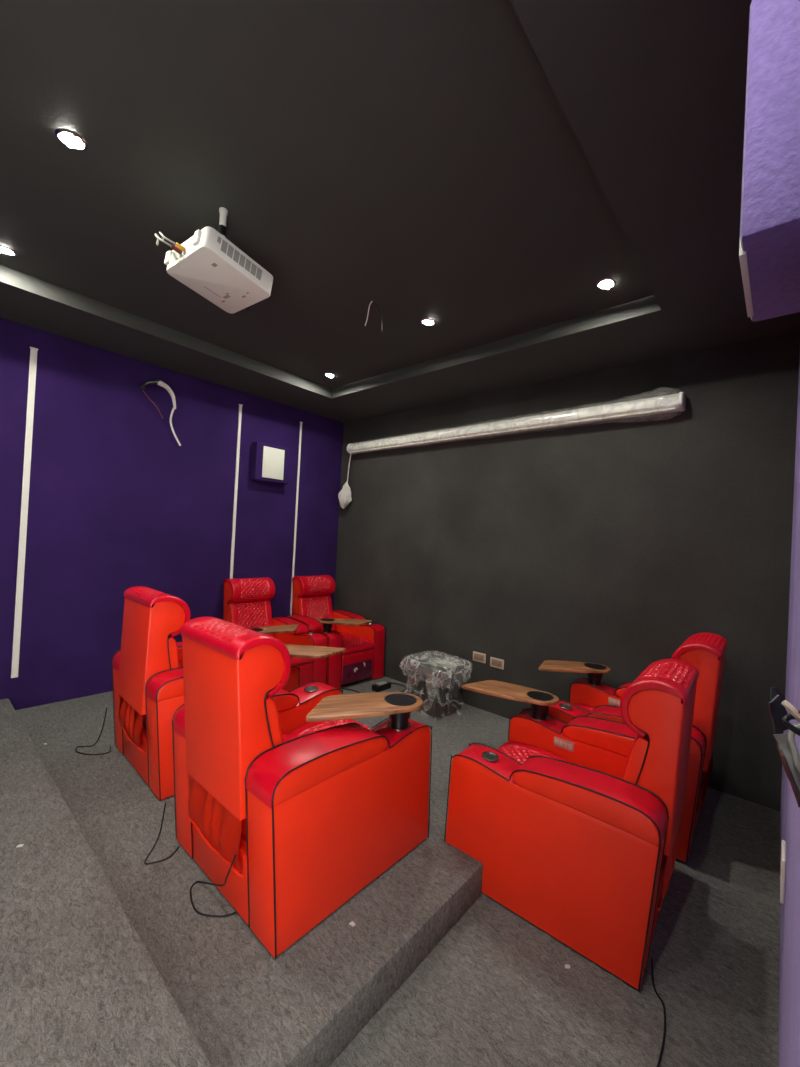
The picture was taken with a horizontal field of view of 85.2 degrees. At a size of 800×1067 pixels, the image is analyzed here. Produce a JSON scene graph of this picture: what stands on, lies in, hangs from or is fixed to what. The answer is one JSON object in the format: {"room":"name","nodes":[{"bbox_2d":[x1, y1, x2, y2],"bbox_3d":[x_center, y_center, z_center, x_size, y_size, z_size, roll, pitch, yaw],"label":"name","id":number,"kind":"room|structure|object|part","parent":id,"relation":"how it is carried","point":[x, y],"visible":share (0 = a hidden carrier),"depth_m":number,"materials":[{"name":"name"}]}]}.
{"room":"home theater","nodes":[
{"label":"home theater","id":0,"kind":"room"},
{"bbox_2d":[0,318,343,709],"bbox_3d":[-3.331,-0.114,3.513,0.120,3.673,7.470,2,-1,41],"label":"wall","id":1,"kind":"structure","parent":0,"point":[116,504],"depth_m":4.16,"materials":[{"name":"purple paint"}]},
{"bbox_2d":[11,347,37,677],"bbox_3d":[-3.136,-0.178,3.629,0.016,2.757,0.053,2,-1,41],"label":"light strip","id":2,"kind":"object","parent":1,"relation":"attached to","point":[33,351],"visible":1,"depth_m":3.62,"materials":[{"name":"white plastic"}]},
{"bbox_2d":[140,379,180,445],"bbox_3d":[-2.379,-1.217,4.355,0.410,0.603,0.123,3,-1,-43],"label":"cable","id":3,"kind":"object","parent":1,"relation":"attached to","point":[145,384],"visible":1,"depth_m":4.33,"materials":[{"name":"grey plastic"}]},
{"bbox_2d":[230,404,242,578],"bbox_3d":[-1.914,-0.110,5.019,0.016,2.772,0.042,2,-1,41],"label":"light strip","id":4,"kind":"object","parent":1,"relation":"attached to","point":[240,405],"visible":0.77,"depth_m":5.02,"materials":[{"name":"white plastic"}]},
{"bbox_2d":[250,442,289,483],"bbox_3d":[-1.571,-0.850,5.291,0.124,0.440,0.460,2,-1,41],"label":"wall speaker","id":5,"kind":"object","parent":1,"relation":"attached to","point":[269,463],"visible":1,"depth_m":5.21,"materials":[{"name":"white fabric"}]},
{"bbox_2d":[262,446,284,479],"bbox_3d":[-1.529,-0.848,5.253,0.011,0.370,0.290,2,-1,41],"label":"grille","id":6,"kind":"object","parent":5,"relation":"attached to","point":[273,457],"depth_m":5.25,"materials":[{"name":"white fabric"}]},
{"bbox_2d":[290,422,302,615],"bbox_3d":[-1.357,-0.072,5.653,0.016,2.767,0.036,2,-1,41],"label":"light strip","id":7,"kind":"object","parent":1,"relation":"attached to","point":[300,434],"visible":0.74,"depth_m":5.65,"materials":[{"name":"white plastic"}]},
{"bbox_2d":[0,0,799,422],"bbox_3d":[-1.394,-1.772,1.901,4.810,0.235,7.270,2,-1,41],"label":"ceiling","id":8,"kind":"structure","parent":0,"point":[476,169],"depth_m":2.08,"materials":[{"name":"black paint"}]},
{"bbox_2d":[0,245,17,255],"bbox_3d":[-2.533,-1.812,2.789,0.120,0.024,0.119,3,-1,-24],"label":"recessed light","id":9,"kind":"object","parent":8,"relation":"in","point":[5,250],"visible":1,"depth_m":2.79,"materials":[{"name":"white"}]},
{"bbox_2d":[55,128,87,150],"bbox_3d":[-1.475,-1.766,1.953,0.120,0.024,0.119,3,-1,6],"label":"recessed light","id":10,"kind":"object","parent":8,"relation":"in","point":[71,139],"visible":1,"depth_m":1.95,"materials":[{"name":"silver metal"}]},
{"bbox_2d":[155,207,272,313],"bbox_3d":[-1.007,-1.549,2.370,0.414,0.402,0.546,3,-1,36],"label":"projector","id":11,"kind":"object","parent":8,"relation":"hanging from","point":[207,263],"visible":1,"depth_m":2.32,"materials":[{"name":"white plastic"}]},
{"bbox_2d":[217,236,261,279],"bbox_3d":[-0.833,-1.431,2.268,0.004,0.060,0.264,3,-9,36],"label":"vent grille","id":12,"kind":"object","parent":11,"relation":"attached to","point":[227,249],"depth_m":2.26,"materials":[{"name":"grey plastic"}]},
{"bbox_2d":[324,373,334,378],"bbox_3d":[-0.757,-1.703,4.689,0.119,0.024,0.120,3,-1,-24],"label":"recessed light","id":13,"kind":"object","parent":8,"relation":"in","point":[330,375],"visible":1,"depth_m":4.69,"materials":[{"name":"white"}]},
{"bbox_2d":[365,301,381,330],"bbox_3d":[-0.202,-1.597,3.202,0.155,0.204,0.076,3,-1,20],"label":"wire","id":14,"kind":"object","parent":8,"relation":"hanging from","point":[371,301],"visible":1,"depth_m":3.18,"materials":[{"name":"beige"}]},
{"bbox_2d":[421,318,435,325],"bbox_3d":[0.222,-1.665,3.433,0.119,0.024,0.120,3,-1,36],"label":"recessed light","id":15,"kind":"object","parent":8,"relation":"in","point":[426,321],"visible":1,"depth_m":3.43,"materials":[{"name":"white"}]},
{"bbox_2d":[596,278,616,289],"bbox_3d":[1.337,-1.614,2.817,0.119,0.024,0.120,3,-1,6],"label":"recessed light","id":16,"kind":"object","parent":8,"relation":"in","point":[607,283],"visible":1,"depth_m":2.81,"materials":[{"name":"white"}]},
{"bbox_2d":[328,676,779,1066],"bbox_3d":[-1.574,1.758,1.867,5.010,0.120,7.470,2,-1,41],"label":"floor","id":17,"kind":"structure","parent":0,"point":[497,990],"depth_m":1.76,"materials":[{"name":"grey carpet"}]},
{"bbox_2d":[15,691,482,1066],"bbox_3d":[-2.676,1.559,1.450,3.696,0.158,5.175,2,-1,41],"label":"platform","id":18,"kind":"object","parent":17,"relation":"on","point":[243,1006],"visible":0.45,"depth_m":1.78,"materials":[{"name":"grey carpet"}]},
{"bbox_2d":[0,699,210,1066],"bbox_3d":[-3.114,1.395,0.945,3.696,0.115,3.825,2,-1,41],"label":"carpeted step","id":19,"kind":"structure","parent":18,"relation":"on","point":[80,986],"depth_m":1.50,"materials":[{"name":"grey carpet"}]},
{"bbox_2d":[75,586,345,800],"bbox_3d":[-1.323,0.980,3.125,1.317,1.172,1.367,2,-1,43],"label":"recliner","id":20,"kind":"object","parent":18,"relation":"on","point":[148,677],"visible":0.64,"depth_m":2.69,"materials":[{"name":"leather"}]},
{"bbox_3d":[-2.148,1.383,3.048,0.265,0.283,0.126,3,-1,1],"label":"power cord","id":21,"kind":"part","parent":20,"relation":"part of","materials":[{"name":"black plastic"}]},
{"bbox_3d":[-1.697,1.395,2.832,0.516,0.273,0.062,2,-1,43],"label":"panel","id":22,"kind":"part","parent":20,"relation":"part of","materials":[{"name":"red leather"}]},
{"bbox_3d":[-1.390,1.367,3.162,0.520,0.330,0.835,2,-1,43],"label":"seat","id":23,"kind":"part","parent":20,"relation":"part of","materials":[{"name":"red leather"}]},
{"bbox_3d":[-1.660,1.228,3.387,0.182,0.620,0.977,2,-1,43],"label":"armrest","id":24,"kind":"part","parent":20,"relation":"part of","materials":[{"name":"leather"}]},
{"bbox_3d":[-1.649,0.750,2.855,0.512,0.694,0.240,2,-7,43],"label":"backrest","id":25,"kind":"part","parent":20,"relation":"part of","materials":[{"name":"red leather"}]},
{"bbox_2d":[168,636,178,668],"bbox_3d":[-1.595,0.881,2.919,0.500,0.485,0.141,2,-1,43],"label":"cushion","id":26,"kind":"object","parent":20,"relation":"on","point":[173,663],"depth_m":2.73,"materials":[{"name":"leather"}]},
{"bbox_3d":[-1.139,1.250,2.903,0.182,0.620,0.977,2,-1,43],"label":"armrest","id":27,"kind":"part","parent":20,"relation":"part of","materials":[{"name":"leather"}]},
{"bbox_2d":[144,616,431,958],"bbox_3d":[-0.532,1.009,2.227,0.996,1.177,1.143,2,-1,41],"label":"recliner","id":28,"kind":"object","parent":18,"relation":"on","point":[291,805],"visible":1,"depth_m":1.83,"materials":[{"name":"red leather"}]},
{"bbox_3d":[-1.155,1.464,2.137,0.127,0.201,0.174,3,-1,-5],"label":"power cord","id":29,"kind":"part","parent":28,"relation":"part of","materials":[{"name":"black plastic"}]},
{"bbox_3d":[-0.795,1.429,1.837,0.336,0.303,0.099,3,-1,34],"label":"power cord","id":30,"kind":"part","parent":28,"relation":"part of","materials":[{"name":"black plastic"}]},
{"bbox_3d":[-0.782,1.432,1.929,0.516,0.273,0.062,2,-1,41],"label":"panel","id":31,"kind":"part","parent":28,"relation":"part of","materials":[{"name":"red leather"}]},
{"bbox_3d":[-0.754,0.779,1.929,0.512,0.694,0.240,2,-1,41],"label":"backrest","id":32,"kind":"part","parent":28,"relation":"part of","materials":[{"name":"red leather"}]},
{"bbox_3d":[-0.483,1.404,2.266,0.520,0.330,0.835,2,-1,41],"label":"seat","id":33,"kind":"part","parent":28,"relation":"part of","materials":[{"name":"red leather"}]},
{"bbox_3d":[-0.760,1.265,2.484,0.182,0.620,0.977,2,-1,41],"label":"armrest","id":34,"kind":"part","parent":28,"relation":"part of","materials":[{"name":"leather"}]},
{"bbox_2d":[264,696,282,746],"bbox_3d":[-0.693,0.899,2.004,0.500,0.472,0.187,2,-1,41],"label":"cushion","id":35,"kind":"object","parent":28,"relation":"on","point":[272,732],"depth_m":1.80,"materials":[{"name":"leather"}]},
{"bbox_2d":[281,719,371,742],"bbox_3d":[-0.439,1.180,2.306,0.516,0.133,0.856,2,-1,41],"label":"seat cushion","id":36,"kind":"object","parent":28,"relation":"on","point":[290,731],"depth_m":2.51,"materials":[{"name":"leather"}]},
{"bbox_3d":[-0.226,1.288,2.014,0.182,0.620,0.977,2,-1,41],"label":"armrest","id":37,"kind":"part","parent":28,"relation":"part of","materials":[{"name":"leather"}]},
{"bbox_3d":[-0.002,0.939,2.251,0.128,0.116,0.128,3,-1,-19],"label":"tray post","id":38,"kind":"part","parent":28,"relation":"part of","materials":[{"name":"black plastic"}]},
{"bbox_2d":[223,577,327,687],"bbox_3d":[-1.463,1.132,4.756,1.088,1.199,0.924,2,-1,41],"label":"recliner","id":39,"kind":"object","parent":17,"relation":"on","point":[247,604],"visible":0.48,"depth_m":4.87,"materials":[{"name":"leather"}]},
{"bbox_3d":[-1.758,0.901,5.040,0.240,0.708,0.512,2,-1,41],"label":"backrest","id":40,"kind":"part","parent":39,"relation":"part of","materials":[{"name":"red leather"}]},
{"bbox_2d":[229,600,273,636],"bbox_3d":[-1.688,1.022,4.972,0.187,0.481,0.500,2,-1,41],"label":"cushion","id":41,"kind":"object","parent":39,"relation":"on","point":[243,613],"depth_m":4.96,"materials":[{"name":"leather"}]},
{"bbox_3d":[-1.223,1.418,5.016,0.977,0.632,0.182,2,-1,41],"label":"armrest","id":42,"kind":"part","parent":39,"relation":"part of","materials":[{"name":"leather"}]},
{"bbox_2d":[290,657,313,665],"bbox_3d":[-1.397,1.304,4.701,0.856,0.136,0.516,2,-1,41],"label":"seat cushion","id":43,"kind":"object","parent":39,"relation":"on","point":[295,661],"depth_m":4.50,"materials":[{"name":"leather"}]},
{"bbox_2d":[285,575,385,688],"bbox_3d":[-0.799,1.172,5.404,1.231,1.199,0.924,2,-1,41],"label":"recliner","id":44,"kind":"object","parent":17,"relation":"on","point":[363,641],"visible":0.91,"depth_m":5.37,"materials":[{"name":"leather"}]},
{"bbox_3d":[-1.148,0.939,5.734,0.240,0.708,0.512,2,-1,41],"label":"backrest","id":45,"kind":"part","parent":44,"relation":"part of","materials":[{"name":"red leather"}]},
{"bbox_2d":[298,595,334,630],"bbox_3d":[-1.078,1.060,5.666,0.187,0.481,0.500,2,-1,41],"label":"cushion","id":46,"kind":"object","parent":44,"relation":"on","point":[316,607],"depth_m":5.65,"materials":[{"name":"leather"}]},
{"bbox_3d":[-1.083,1.427,5.176,0.977,0.632,0.182,2,-1,41],"label":"armrest","id":47,"kind":"part","parent":44,"relation":"part of","materials":[{"name":"leather"}]},
{"bbox_3d":[-0.831,1.068,4.973,0.128,0.118,0.128,3,-1,1],"label":"tray post","id":48,"kind":"part","parent":44,"relation":"part of","materials":[{"name":"black plastic"}]},
{"bbox_2d":[340,632,374,653],"bbox_3d":[-0.787,1.342,5.395,0.856,0.136,0.516,2,-1,41],"label":"seat cushion","id":49,"kind":"object","parent":44,"relation":"on","point":[353,642],"depth_m":5.23,"materials":[{"name":"leather"}]},
{"bbox_3d":[-0.613,1.456,5.710,0.977,0.632,0.182,2,-1,41],"label":"armrest","id":50,"kind":"part","parent":44,"relation":"part of","materials":[{"name":"leather"}]},
{"bbox_2d":[372,681,406,691],"bbox_3d":[-0.105,1.769,5.001,0.289,0.069,0.444,2,-1,41],"label":"power adapter","id":51,"kind":"object","parent":17,"relation":"on","point":[383,685],"visible":0.84,"depth_m":4.98,"materials":[{"name":"black plastic"}]},
{"bbox_2d":[401,651,471,718],"bbox_3d":[0.371,1.548,4.518,0.610,0.551,0.649,3,-1,-41],"label":"stool","id":52,"kind":"object","parent":17,"relation":"on","point":[438,682],"visible":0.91,"depth_m":4.37,"materials":[{"name":"black"}]},
{"bbox_2d":[444,659,698,1066],"bbox_3d":[0.683,1.219,2.249,1.374,1.196,1.425,2,-1,39],"label":"recliner","id":53,"kind":"object","parent":17,"relation":"on","point":[574,828],"visible":1,"depth_m":1.95,"materials":[{"name":"leather"}]},
{"bbox_2d":[495,741,581,765],"bbox_3d":[0.853,1.398,2.401,0.856,0.135,0.516,2,-1,39],"label":"seat cushion","id":54,"kind":"object","parent":53,"relation":"on","point":[520,751],"depth_m":2.66,"materials":[{"name":"leather"}]},
{"bbox_3d":[0.908,1.137,2.829,0.128,0.118,0.128,3,-1,29],"label":"tray post","id":55,"kind":"part","parent":53,"relation":"part of","materials":[{"name":"black plastic"}]},
{"bbox_3d":[0.680,1.487,2.078,0.977,0.631,0.182,2,-1,39],"label":"armrest","id":56,"kind":"part","parent":53,"relation":"part of","materials":[{"name":"leather"}]},
{"bbox_3d":[0.991,1.275,2.630,0.120,0.054,0.010,2,-1,39],"label":"control panel","id":57,"kind":"part","parent":53,"relation":"part of","materials":[{"name":"silver metal"}]},
{"bbox_3d":[1.130,1.516,2.628,0.977,0.631,0.182,2,-1,39],"label":"armrest","id":58,"kind":"part","parent":53,"relation":"part of","materials":[{"name":"leather"}]},
{"bbox_2d":[622,735,647,783],"bbox_3d":[1.175,1.148,2.150,0.188,0.481,0.500,0,-2,39],"label":"cushion","id":59,"kind":"object","parent":53,"relation":"on","point":[638,750],"depth_m":1.94,"materials":[{"name":"red leather"}]},
{"bbox_3d":[1.224,1.692,2.082,0.062,0.278,0.516,2,-1,39],"label":"panel","id":60,"kind":"part","parent":53,"relation":"part of","materials":[{"name":"red leather"}]},
{"bbox_3d":[0.904,1.805,1.550,0.069,0.033,0.666,3,-1,34],"label":"power cord","id":61,"kind":"part","parent":53,"relation":"part of","materials":[{"name":"black plastic"}]},
{"bbox_3d":[1.257,1.029,2.090,0.240,0.707,0.512,0,-2,39],"label":"backrest","id":62,"kind":"part","parent":53,"relation":"part of","materials":[{"name":"red leather"}]},
{"bbox_2d":[539,632,727,863],"bbox_3d":[1.553,1.261,3.122,1.220,1.216,0.924,2,-1,40],"label":"recliner","id":63,"kind":"object","parent":17,"relation":"on","point":[706,651],"visible":0.42,"depth_m":2.64,"materials":[{"name":"leather"}]},
{"bbox_2d":[571,703,594,712],"bbox_3d":[1.528,1.432,3.124,0.856,0.138,0.516,2,-1,40],"label":"seat cushion","id":64,"kind":"object","parent":63,"relation":"on","point":[589,707],"depth_m":3.45,"materials":[{"name":"leather"}]},
{"bbox_3d":[1.591,1.167,3.551,0.128,0.120,0.128,3,-1,0],"label":"tray post","id":65,"kind":"part","parent":63,"relation":"part of","materials":[{"name":"black plastic"}]},
{"bbox_3d":[1.809,1.552,3.346,0.977,0.642,0.182,2,-1,40],"label":"armrest","id":66,"kind":"part","parent":63,"relation":"part of","materials":[{"name":"leather"}]},
{"bbox_3d":[1.670,1.307,3.350,0.120,0.055,0.010,2,-1,40],"label":"control panel","id":67,"kind":"part","parent":63,"relation":"part of","materials":[{"name":"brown metal"}]},
{"bbox_3d":[1.349,1.523,2.803,0.977,0.642,0.182,2,-1,40],"label":"armrest","id":68,"kind":"part","parent":63,"relation":"part of","materials":[{"name":"leather"}]},
{"bbox_3d":[1.893,1.731,2.798,0.062,0.282,0.516,2,-1,40],"label":"panel","id":69,"kind":"part","parent":63,"relation":"part of","materials":[{"name":"orange plastic"}]},
{"bbox_3d":[1.930,1.056,2.802,0.240,0.718,0.512,1,-2,40],"label":"backrest","id":70,"kind":"part","parent":63,"relation":"part of","materials":[{"name":"red leather"}]},
{"bbox_2d":[334,329,799,810],"bbox_3d":[0.954,0.116,4.658,5.010,3.673,0.120,2,-1,41],"label":"wall","id":71,"kind":"structure","parent":0,"point":[613,544],"depth_m":3.87,"materials":[{"name":"black paint"}]},
{"bbox_2d":[473,651,485,662],"bbox_3d":[0.839,1.312,4.605,0.155,0.098,0.014,2,-1,41],"label":"wall socket","id":72,"kind":"object","parent":71,"relation":"attached to","point":[479,657],"visible":1,"depth_m":4.60,"materials":[{"name":"beige plastic"}]},
{"bbox_2d":[490,657,503,669],"bbox_3d":[0.995,1.332,4.466,0.155,0.098,0.014,2,-1,41],"label":"wall socket","id":73,"kind":"object","parent":71,"relation":"attached to","point":[494,662],"visible":1,"depth_m":4.46,"materials":[{"name":"beige plastic"}]},
{"bbox_2d":[338,392,685,508],"bbox_3d":[0.679,-0.760,4.740,4.064,0.960,0.191,2,-1,41],"label":"projection screen","id":74,"kind":"object","parent":71,"relation":"attached to","point":[673,402],"visible":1,"depth_m":4.20,"materials":[{"name":"white plastic"}]},
{"bbox_3d":[-0.769,-0.531,6.008,0.231,0.380,0.159,2,-1,41],"label":"wrapped handle","id":75,"kind":"part","parent":74,"relation":"part of","materials":[{"name":"white paper"}]},
{"bbox_3d":[0.745,-1.041,4.658,3.775,0.016,0.018,2,-1,41],"label":"slot rail","id":76,"kind":"part","parent":74,"relation":"part of","materials":[{"name":"white plastic"}]},
{"bbox_2d":[779,356,799,1066],"bbox_3d":[0.366,0.043,0.256,0.120,3.673,7.470,2,-1,41],"label":"wall","id":77,"kind":"structure","parent":0,"point":[789,923],"depth_m":1.38,"materials":[{"name":"purple paint"}]},
{"bbox_2d":[739,0,799,321],"bbox_3d":[0.843,-0.790,0.948,0.132,0.478,0.410,2,-1,41],"label":"wall speaker","id":78,"kind":"object","parent":77,"relation":"attached to","point":[769,245],"visible":1,"depth_m":0.82,"materials":[{"name":"purple cloth"},{"name":"white plastic"}]},
{"bbox_2d":[739,60,753,316],"bbox_3d":[0.797,-0.774,0.987,0.012,0.443,0.300,2,-1,41],"label":"grille","id":79,"kind":"object","parent":78,"relation":"attached to","point":[746,255],"depth_m":0.93,"materials":[{"name":"white fabric"}]},
{"bbox_2d":[779,840,785,903],"bbox_3d":[1.472,1.298,1.674,0.016,0.160,0.160,2,-1,41],"label":"outlet plate","id":80,"kind":"object","parent":77,"relation":"attached to","point":[782,868],"visible":0.99,"depth_m":1.62,"materials":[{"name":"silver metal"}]},
{"bbox_2d":[768,687,799,806],"bbox_3d":[0.689,0.360,0.771,0.057,0.177,0.164,2,-1,41],"label":"cable bundle","id":81,"kind":"object","parent":77,"relation":"attached to","point":[787,748],"visible":1,"depth_m":0.72,"materials":[{"name":"grey plastic"}]}
]}

